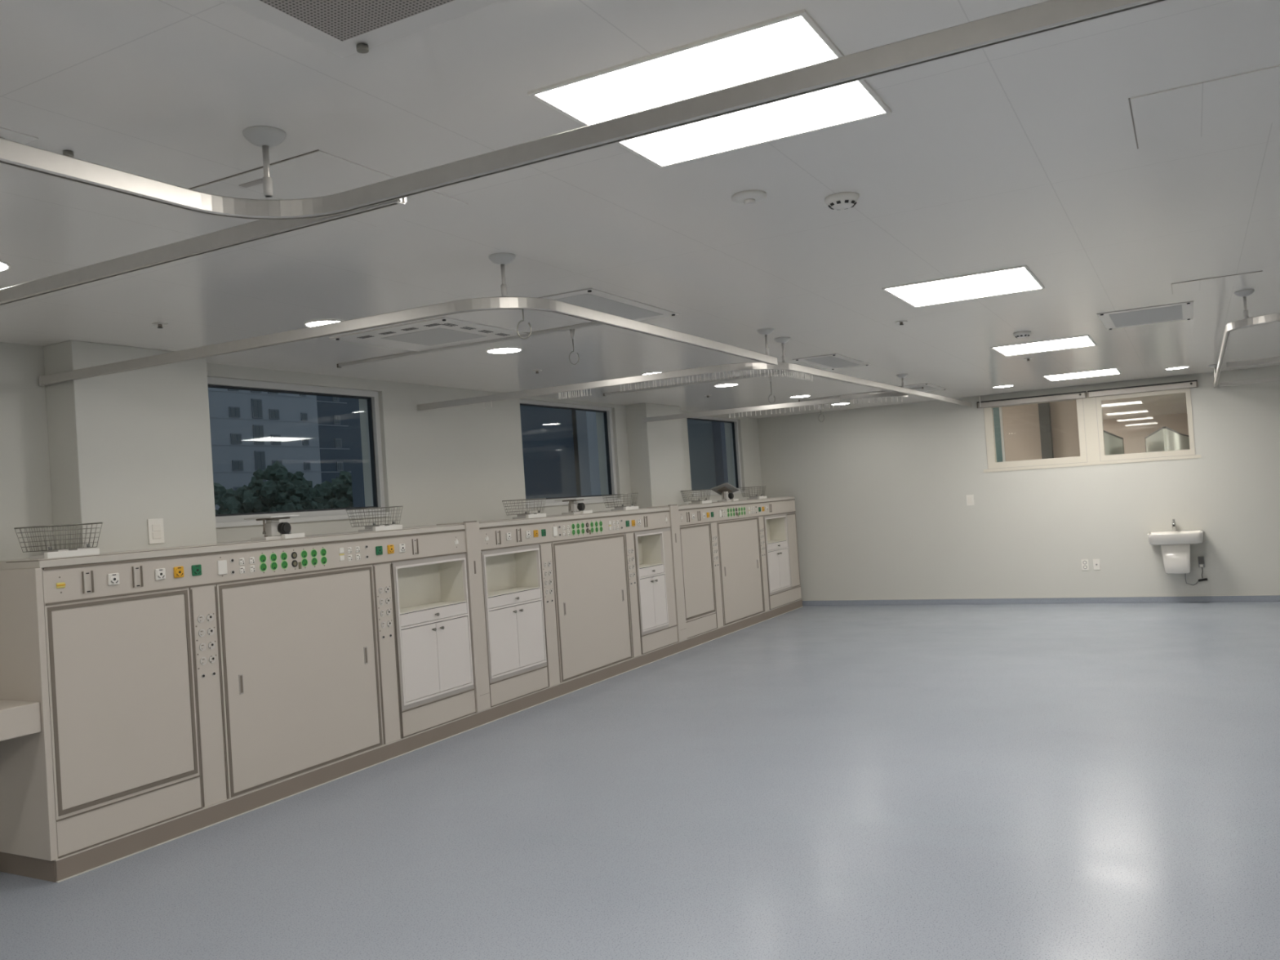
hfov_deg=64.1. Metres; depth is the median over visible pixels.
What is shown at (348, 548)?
outlet
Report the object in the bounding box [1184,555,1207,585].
drain pipe
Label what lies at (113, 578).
outlet
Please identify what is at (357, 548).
outlet
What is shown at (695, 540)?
access panel
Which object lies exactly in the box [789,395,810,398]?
recessed light
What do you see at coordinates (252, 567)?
outlet
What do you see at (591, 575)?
door
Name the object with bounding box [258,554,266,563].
socket
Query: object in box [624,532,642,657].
column
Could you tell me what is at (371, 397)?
window
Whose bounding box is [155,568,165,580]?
outlet
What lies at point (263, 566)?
socket
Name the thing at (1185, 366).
recessed light
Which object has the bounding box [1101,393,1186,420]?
ceiling
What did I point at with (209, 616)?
power socket
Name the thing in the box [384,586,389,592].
power socket
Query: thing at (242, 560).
outlet
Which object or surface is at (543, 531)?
outlet
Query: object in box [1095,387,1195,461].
window
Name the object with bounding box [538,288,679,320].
ceiling vent
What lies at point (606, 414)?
window
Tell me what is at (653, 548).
storage cabinet
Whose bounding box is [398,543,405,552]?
outlet
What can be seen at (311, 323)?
diffuser
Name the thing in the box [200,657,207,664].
power socket
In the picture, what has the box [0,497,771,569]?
ledge
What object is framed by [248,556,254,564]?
outlet
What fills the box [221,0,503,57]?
ceiling vent
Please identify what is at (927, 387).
ceiling vent
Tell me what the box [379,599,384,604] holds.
power socket
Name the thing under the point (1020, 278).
recessed light
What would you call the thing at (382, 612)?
power socket
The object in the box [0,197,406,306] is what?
track
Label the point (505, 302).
track
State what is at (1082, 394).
roller blind
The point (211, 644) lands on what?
power socket
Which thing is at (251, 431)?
apartment block
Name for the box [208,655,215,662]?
power socket
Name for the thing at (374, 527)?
wire basket
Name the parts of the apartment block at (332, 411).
pane, pane, pane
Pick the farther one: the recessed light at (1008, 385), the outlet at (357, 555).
the recessed light at (1008, 385)
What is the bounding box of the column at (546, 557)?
[538,542,560,687]
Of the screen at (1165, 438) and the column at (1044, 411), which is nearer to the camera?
the column at (1044, 411)
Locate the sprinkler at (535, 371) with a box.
[532,369,542,373]
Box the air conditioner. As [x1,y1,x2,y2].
[328,316,526,351]
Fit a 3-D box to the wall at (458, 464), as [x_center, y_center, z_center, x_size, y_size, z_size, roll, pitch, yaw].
[-2.395,0.549,6.154,0.220,2.450,16.540,-4,-1,28]
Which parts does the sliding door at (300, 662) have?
flush handle, flush handle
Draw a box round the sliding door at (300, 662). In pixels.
[215,564,383,798]
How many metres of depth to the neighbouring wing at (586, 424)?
17.00 m
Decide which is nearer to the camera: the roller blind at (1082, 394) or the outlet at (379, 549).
the outlet at (379, 549)
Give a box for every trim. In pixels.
[983,454,1200,472]
[1082,394,1100,462]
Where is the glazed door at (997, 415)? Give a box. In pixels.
[992,407,1005,462]
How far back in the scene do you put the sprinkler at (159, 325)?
4.69 m
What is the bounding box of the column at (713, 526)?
[710,521,724,627]
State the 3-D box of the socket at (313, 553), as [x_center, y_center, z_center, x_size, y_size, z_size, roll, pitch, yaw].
[-1.875,0.422,5.882,0.006,0.049,0.049,-4,-1,28]
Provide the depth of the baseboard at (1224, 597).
11.70 m
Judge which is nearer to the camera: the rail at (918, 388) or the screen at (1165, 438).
the rail at (918, 388)
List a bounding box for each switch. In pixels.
[146,518,164,544]
[217,560,227,574]
[552,526,557,536]
[966,494,974,505]
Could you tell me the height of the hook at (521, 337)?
0.119 m
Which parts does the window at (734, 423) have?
sill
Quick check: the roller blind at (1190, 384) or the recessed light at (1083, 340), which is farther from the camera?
the roller blind at (1190, 384)
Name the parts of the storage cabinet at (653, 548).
door, drawer, frame, kick panel, door, panel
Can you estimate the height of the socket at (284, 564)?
0.049 m
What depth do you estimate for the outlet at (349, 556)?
6.13 m
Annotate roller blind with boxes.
[976,391,1086,408]
[1087,379,1198,397]
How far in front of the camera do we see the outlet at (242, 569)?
5.43 m
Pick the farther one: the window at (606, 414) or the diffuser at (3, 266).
the window at (606, 414)
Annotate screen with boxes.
[1103,430,1124,455]
[1145,426,1190,452]
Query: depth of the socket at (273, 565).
5.62 m
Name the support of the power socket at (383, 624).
attached to the outlet panel at (382, 573)
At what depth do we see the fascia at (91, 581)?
5.38 m
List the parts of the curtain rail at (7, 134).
frame, fixing knob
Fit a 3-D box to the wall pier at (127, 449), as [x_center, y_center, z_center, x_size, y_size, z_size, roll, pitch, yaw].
[-2.589,0.547,5.322,0.230,2.450,0.770,-4,-1,28]
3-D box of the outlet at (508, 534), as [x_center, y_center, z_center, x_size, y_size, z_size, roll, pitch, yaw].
[-0.968,0.417,7.551,0.014,0.055,0.055,-4,-1,28]
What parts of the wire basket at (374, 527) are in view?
plate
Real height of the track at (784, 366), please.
0.242 m
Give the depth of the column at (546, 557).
7.97 m
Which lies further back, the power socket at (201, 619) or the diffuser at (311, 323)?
the power socket at (201, 619)
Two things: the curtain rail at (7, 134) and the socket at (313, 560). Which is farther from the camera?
the socket at (313, 560)
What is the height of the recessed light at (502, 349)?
0.012 m
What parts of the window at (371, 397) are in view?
sill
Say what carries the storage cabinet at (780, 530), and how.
on the floor
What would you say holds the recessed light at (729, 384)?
in the ceiling at (1024, 151)
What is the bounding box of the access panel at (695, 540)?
[680,522,717,638]
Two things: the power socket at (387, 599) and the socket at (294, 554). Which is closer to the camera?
the socket at (294, 554)
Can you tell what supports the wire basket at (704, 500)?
on the countertop at (772, 499)
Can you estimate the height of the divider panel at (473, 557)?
1.324 m
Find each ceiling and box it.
[0,0,1279,418]
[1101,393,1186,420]
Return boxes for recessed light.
[0,260,10,271]
[303,319,344,327]
[485,346,522,353]
[527,8,891,168]
[641,371,666,374]
[713,382,738,386]
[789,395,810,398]
[831,402,849,404]
[881,265,1044,307]
[991,334,1096,355]
[992,384,1013,387]
[1042,368,1120,381]
[1164,365,1189,369]
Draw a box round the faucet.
[1172,519,1177,531]
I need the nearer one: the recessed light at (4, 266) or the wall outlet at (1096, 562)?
the recessed light at (4, 266)
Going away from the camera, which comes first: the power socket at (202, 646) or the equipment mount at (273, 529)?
the power socket at (202, 646)
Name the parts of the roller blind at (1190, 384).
mounting rail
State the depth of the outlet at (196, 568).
5.18 m
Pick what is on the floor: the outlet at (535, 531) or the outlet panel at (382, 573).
the outlet panel at (382, 573)
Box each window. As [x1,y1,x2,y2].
[207,377,391,528]
[519,399,622,507]
[686,416,746,496]
[983,398,1087,469]
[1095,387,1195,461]
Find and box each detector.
[731,190,766,204]
[824,191,859,209]
[1013,331,1031,337]
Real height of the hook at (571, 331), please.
0.190 m
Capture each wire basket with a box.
[13,522,102,559]
[346,506,403,532]
[502,497,546,519]
[602,493,639,511]
[680,488,711,504]
[739,485,766,499]
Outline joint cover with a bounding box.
[646,504,687,641]
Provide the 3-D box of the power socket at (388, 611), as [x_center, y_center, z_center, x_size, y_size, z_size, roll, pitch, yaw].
[-1.569,0.826,6.388,0.008,0.038,0.038,-4,-1,28]
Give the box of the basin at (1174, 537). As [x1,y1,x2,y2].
[1146,529,1203,545]
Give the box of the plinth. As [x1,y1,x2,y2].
[0,599,802,882]
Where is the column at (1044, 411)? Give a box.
[1037,402,1053,458]
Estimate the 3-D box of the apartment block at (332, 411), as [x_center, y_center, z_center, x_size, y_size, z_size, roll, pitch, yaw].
[-34.161,-13.041,119.695,8.150,62.000,21.400,-4,-1,28]
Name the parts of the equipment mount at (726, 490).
plate, tray plate, tightening knob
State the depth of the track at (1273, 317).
5.81 m
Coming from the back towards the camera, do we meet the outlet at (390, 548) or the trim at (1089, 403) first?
the trim at (1089, 403)
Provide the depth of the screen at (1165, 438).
18.34 m
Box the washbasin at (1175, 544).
[1146,519,1203,573]
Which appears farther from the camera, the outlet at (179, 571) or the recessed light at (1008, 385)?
the recessed light at (1008, 385)
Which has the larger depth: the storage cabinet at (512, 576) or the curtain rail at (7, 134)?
the storage cabinet at (512, 576)
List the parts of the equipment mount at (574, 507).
plate, tray plate, tightening knob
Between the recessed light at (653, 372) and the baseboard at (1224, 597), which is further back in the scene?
the baseboard at (1224, 597)
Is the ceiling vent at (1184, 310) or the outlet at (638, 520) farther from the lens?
the outlet at (638, 520)
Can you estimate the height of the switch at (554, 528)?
0.074 m
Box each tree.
[213,482,239,514]
[222,460,324,513]
[320,471,353,508]
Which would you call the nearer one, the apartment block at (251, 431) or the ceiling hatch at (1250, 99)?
the ceiling hatch at (1250, 99)
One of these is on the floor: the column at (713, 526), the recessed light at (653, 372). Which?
the column at (713, 526)
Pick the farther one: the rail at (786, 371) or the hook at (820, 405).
the hook at (820, 405)
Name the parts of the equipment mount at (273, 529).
lever, plate, tray plate, tightening knob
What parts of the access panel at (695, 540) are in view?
kick panel, kick trim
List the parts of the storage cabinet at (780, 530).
door, drawer, frame, door, kick panel, frame trim, panel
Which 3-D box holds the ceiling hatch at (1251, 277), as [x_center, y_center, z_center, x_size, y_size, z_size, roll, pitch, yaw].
[3.075,-1.052,5.469,0.414,0.003,0.384,-4,-1,28]
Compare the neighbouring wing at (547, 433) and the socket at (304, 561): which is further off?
the neighbouring wing at (547, 433)
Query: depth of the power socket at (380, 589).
6.34 m
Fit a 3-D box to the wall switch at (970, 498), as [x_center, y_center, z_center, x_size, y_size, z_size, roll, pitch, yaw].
[3.911,0.239,12.115,0.085,0.125,0.012,-4,-1,28]
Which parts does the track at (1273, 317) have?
ceiling rod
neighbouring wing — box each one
[346,398,577,506]
[571,409,716,496]
[575,410,600,496]
[711,421,728,485]
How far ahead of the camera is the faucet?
11.02 m
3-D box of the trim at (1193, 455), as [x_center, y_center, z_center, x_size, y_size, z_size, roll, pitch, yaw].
[5.054,-0.181,11.550,2.250,0.035,0.108,-4,-1,28]
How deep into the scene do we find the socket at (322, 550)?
5.94 m
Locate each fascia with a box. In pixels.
[41,529,466,605]
[479,511,671,551]
[678,498,795,526]
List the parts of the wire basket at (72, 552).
plate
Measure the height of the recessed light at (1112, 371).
0.006 m
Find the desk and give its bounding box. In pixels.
[0,699,41,741]
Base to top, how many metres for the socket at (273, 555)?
0.049 m
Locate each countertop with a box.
[5,524,464,569]
[479,506,669,528]
[678,496,795,509]
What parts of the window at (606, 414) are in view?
sill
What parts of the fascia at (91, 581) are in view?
blank plate, blank plate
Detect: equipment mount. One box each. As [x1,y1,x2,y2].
[244,514,304,541]
[554,497,592,515]
[711,482,738,502]
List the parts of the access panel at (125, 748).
kick panel, kick trim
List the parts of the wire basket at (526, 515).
plate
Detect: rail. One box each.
[337,321,604,368]
[603,367,813,395]
[798,386,924,401]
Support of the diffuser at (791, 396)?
attached to the recessed light at (797, 396)
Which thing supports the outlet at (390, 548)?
attached to the fascia at (91, 581)
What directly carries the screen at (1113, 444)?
on the floor
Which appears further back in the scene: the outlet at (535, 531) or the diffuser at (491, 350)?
the outlet at (535, 531)
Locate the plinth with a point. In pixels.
(69, 866)
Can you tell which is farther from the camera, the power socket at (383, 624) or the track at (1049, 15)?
the power socket at (383, 624)
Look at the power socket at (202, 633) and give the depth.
5.19 m
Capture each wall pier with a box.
[43,340,217,553]
[625,403,686,508]
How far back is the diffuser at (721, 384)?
8.95 m
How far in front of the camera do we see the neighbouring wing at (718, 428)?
21.93 m
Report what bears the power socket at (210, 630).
attached to the outlet panel at (202, 599)
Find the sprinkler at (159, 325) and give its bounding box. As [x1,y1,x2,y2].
[151,322,168,328]
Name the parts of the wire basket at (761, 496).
plate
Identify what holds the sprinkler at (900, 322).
attached to the ceiling at (1024, 151)
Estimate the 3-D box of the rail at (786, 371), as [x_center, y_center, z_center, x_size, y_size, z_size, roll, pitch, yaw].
[0.526,-0.815,8.566,1.924,0.024,0.028,-4,-1,28]
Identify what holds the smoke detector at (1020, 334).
attached to the ceiling at (1024, 151)
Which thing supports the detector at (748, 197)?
attached to the ceiling at (1024, 151)
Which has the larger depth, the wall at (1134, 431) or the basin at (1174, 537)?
the wall at (1134, 431)
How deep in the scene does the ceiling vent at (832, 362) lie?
7.77 m
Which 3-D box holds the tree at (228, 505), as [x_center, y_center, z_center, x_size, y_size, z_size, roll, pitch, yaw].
[-23.613,7.954,53.696,5.673,16.251,5.932,-5,-1,39]
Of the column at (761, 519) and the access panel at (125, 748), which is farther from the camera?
the column at (761, 519)
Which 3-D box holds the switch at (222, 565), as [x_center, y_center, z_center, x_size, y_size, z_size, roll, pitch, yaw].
[-2.173,0.455,5.323,0.009,0.074,0.056,-4,-1,28]
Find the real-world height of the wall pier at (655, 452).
2.450 m
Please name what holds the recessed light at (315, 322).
in the ceiling at (1024, 151)
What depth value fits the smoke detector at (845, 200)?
3.34 m
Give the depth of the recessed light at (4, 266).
3.52 m
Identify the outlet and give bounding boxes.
[107,573,119,585]
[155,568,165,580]
[173,566,184,577]
[191,564,201,576]
[239,557,244,564]
[239,566,244,573]
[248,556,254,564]
[249,564,255,572]
[346,546,351,553]
[347,554,352,560]
[355,546,359,552]
[355,553,360,559]
[375,546,382,555]
[386,544,394,553]
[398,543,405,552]
[506,532,511,540]
[525,530,530,537]
[533,529,538,537]
[541,528,546,536]
[637,519,640,525]
[1093,559,1100,569]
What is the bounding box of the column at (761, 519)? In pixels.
[757,515,769,612]
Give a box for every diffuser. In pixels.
[0,262,7,271]
[306,320,337,326]
[488,348,520,353]
[715,383,737,386]
[791,395,808,397]
[993,385,1013,387]
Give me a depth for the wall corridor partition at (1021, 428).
14.66 m
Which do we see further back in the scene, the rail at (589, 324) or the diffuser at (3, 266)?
the rail at (589, 324)
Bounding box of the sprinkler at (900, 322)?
[895,320,906,325]
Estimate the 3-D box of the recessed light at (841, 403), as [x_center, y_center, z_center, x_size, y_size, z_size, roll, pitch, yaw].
[2.321,-0.883,11.838,0.218,0.012,0.218,-4,-1,28]
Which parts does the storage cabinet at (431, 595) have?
door, drawer, kick panel, door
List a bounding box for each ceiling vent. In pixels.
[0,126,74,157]
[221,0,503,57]
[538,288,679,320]
[791,353,871,369]
[897,382,947,391]
[1096,301,1193,329]
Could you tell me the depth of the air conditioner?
5.43 m
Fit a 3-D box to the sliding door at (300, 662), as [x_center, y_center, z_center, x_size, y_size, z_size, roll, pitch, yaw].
[-1.988,1.090,5.840,0.250,1.105,1.142,-4,-1,28]
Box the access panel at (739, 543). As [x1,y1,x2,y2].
[716,516,764,626]
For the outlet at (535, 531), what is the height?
0.055 m
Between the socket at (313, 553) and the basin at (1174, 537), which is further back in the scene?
the basin at (1174, 537)
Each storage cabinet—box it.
[391,553,475,737]
[480,544,548,707]
[634,528,678,654]
[763,511,801,609]
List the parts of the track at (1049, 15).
ceiling rod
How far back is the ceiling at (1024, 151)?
3.33 m
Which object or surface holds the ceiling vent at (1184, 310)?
in the ceiling at (1024, 151)
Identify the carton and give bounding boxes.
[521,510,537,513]
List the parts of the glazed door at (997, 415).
door frame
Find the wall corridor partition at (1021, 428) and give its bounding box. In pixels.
[1001,400,1079,461]
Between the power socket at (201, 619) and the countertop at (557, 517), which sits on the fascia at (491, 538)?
the countertop at (557, 517)
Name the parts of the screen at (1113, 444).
trim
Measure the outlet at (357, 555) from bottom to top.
0.036 m
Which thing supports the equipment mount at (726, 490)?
on the countertop at (772, 499)
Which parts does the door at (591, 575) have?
flush handle, flush handle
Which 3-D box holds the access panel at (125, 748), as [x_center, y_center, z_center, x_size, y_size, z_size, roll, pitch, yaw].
[-2.513,1.107,4.867,0.250,1.105,0.735,-4,-1,28]
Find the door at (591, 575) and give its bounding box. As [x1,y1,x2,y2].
[551,533,632,682]
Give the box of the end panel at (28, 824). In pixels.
[0,568,57,861]
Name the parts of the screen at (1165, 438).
trim, panel, trim, panel, panel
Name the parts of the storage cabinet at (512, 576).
door, drawer, kick panel, door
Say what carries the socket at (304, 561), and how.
attached to the fascia at (91, 581)
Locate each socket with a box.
[197,615,204,622]
[198,629,205,636]
[199,643,206,650]
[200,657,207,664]
[206,613,213,621]
[207,627,213,635]
[208,641,214,648]
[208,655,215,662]
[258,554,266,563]
[259,562,266,571]
[270,552,276,561]
[270,561,277,570]
[280,551,287,560]
[280,560,288,568]
[291,551,297,559]
[291,560,297,567]
[300,550,307,558]
[301,558,307,566]
[310,549,317,557]
[311,557,317,565]
[320,547,326,556]
[320,555,327,564]
[378,587,383,593]
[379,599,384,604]
[380,610,385,616]
[381,622,386,627]
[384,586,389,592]
[385,597,390,604]
[386,608,391,615]
[386,620,391,626]
[1080,559,1088,570]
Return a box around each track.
[0,0,1169,219]
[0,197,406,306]
[38,253,777,386]
[417,337,971,410]
[641,391,907,422]
[1208,289,1279,387]
[1226,356,1279,368]
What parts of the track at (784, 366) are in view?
rail, ceiling rod, ceiling rod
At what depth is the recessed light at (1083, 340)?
7.67 m
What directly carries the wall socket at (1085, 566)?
attached to the wall at (882, 512)
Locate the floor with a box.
[0,601,1279,959]
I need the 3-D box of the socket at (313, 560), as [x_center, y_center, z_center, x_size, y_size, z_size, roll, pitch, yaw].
[-1.872,0.468,5.881,0.006,0.049,0.049,-4,-1,28]
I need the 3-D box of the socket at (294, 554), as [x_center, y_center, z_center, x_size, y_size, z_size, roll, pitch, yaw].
[-1.944,0.424,5.752,0.007,0.039,0.039,-4,-1,28]
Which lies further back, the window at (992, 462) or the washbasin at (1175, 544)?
the window at (992, 462)
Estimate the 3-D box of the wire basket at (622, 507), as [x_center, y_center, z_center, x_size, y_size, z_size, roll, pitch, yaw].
[-0.170,0.202,9.334,0.237,0.148,0.280,-4,-1,28]
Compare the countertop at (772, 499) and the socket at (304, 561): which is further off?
the countertop at (772, 499)
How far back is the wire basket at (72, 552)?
4.65 m
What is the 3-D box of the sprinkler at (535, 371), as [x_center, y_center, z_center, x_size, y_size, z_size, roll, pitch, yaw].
[-0.724,-0.760,7.196,0.068,0.020,0.068,-4,-1,28]
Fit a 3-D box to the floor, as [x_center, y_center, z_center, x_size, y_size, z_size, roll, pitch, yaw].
[1.309,1.545,4.172,8.070,0.100,16.540,-4,-1,28]
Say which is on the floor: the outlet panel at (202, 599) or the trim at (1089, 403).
the outlet panel at (202, 599)
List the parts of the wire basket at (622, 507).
plate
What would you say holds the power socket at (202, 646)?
attached to the outlet panel at (202, 599)
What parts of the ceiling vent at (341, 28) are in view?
fixing knob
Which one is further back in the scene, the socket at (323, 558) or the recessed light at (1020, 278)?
the socket at (323, 558)
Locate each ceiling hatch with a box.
[188,149,468,239]
[1128,65,1279,149]
[1171,271,1262,294]
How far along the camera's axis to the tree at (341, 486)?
63.69 m
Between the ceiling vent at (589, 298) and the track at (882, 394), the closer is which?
the ceiling vent at (589, 298)
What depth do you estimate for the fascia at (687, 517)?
11.26 m
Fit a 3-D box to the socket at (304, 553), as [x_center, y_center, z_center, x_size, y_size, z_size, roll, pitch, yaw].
[-1.910,0.423,5.817,0.006,0.049,0.049,-4,-1,28]
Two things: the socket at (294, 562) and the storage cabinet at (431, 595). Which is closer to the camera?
the socket at (294, 562)
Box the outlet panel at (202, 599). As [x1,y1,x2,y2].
[188,584,228,808]
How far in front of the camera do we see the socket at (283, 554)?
5.69 m
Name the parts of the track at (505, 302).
rail, ceiling rod, ceiling rod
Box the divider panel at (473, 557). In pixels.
[436,520,490,712]
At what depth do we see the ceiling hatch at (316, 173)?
2.90 m
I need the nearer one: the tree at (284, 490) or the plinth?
the plinth
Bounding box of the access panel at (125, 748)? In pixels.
[44,587,201,858]
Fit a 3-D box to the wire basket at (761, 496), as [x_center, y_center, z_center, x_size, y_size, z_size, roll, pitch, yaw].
[1.354,0.154,12.158,0.237,0.148,0.280,-4,-1,28]
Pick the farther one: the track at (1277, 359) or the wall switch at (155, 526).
the track at (1277, 359)
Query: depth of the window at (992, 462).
11.80 m
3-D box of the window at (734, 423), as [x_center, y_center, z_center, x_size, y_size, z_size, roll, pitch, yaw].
[0.876,-0.286,12.199,0.135,0.930,1.550,-4,-1,28]
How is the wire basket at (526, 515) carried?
on the countertop at (557, 517)
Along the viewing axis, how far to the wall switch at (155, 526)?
5.27 m
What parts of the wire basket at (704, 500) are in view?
plate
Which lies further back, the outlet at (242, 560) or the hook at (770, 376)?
the hook at (770, 376)
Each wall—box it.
[0,342,762,560]
[757,364,1279,599]
[1102,413,1188,453]
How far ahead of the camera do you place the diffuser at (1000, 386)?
10.92 m
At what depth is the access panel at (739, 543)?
11.33 m
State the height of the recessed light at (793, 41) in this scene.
0.006 m
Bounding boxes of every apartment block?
[208,387,321,510]
[316,395,351,493]
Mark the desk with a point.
(17, 718)
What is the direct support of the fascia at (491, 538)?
on the storage cabinet at (512, 576)
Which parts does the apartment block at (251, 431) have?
pane, pane, pane, pane, pane, pane, pane, pane, pane, pane, pane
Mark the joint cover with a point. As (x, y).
(673, 508)
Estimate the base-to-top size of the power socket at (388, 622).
0.038 m
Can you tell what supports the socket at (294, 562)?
attached to the fascia at (91, 581)
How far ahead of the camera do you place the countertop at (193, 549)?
5.28 m
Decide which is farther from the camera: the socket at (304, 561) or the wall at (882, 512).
the wall at (882, 512)
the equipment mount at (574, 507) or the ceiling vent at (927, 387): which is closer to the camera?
the equipment mount at (574, 507)
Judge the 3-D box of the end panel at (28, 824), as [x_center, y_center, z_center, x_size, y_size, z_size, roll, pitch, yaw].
[-2.804,1.038,4.585,0.479,1.273,0.031,-4,-1,28]
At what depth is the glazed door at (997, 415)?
14.91 m
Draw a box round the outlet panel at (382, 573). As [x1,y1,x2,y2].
[372,562,401,744]
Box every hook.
[516,308,531,339]
[568,328,579,364]
[768,375,775,403]
[817,404,824,422]
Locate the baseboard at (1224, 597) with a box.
[802,595,1279,605]
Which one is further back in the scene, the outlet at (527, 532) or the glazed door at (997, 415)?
the glazed door at (997, 415)

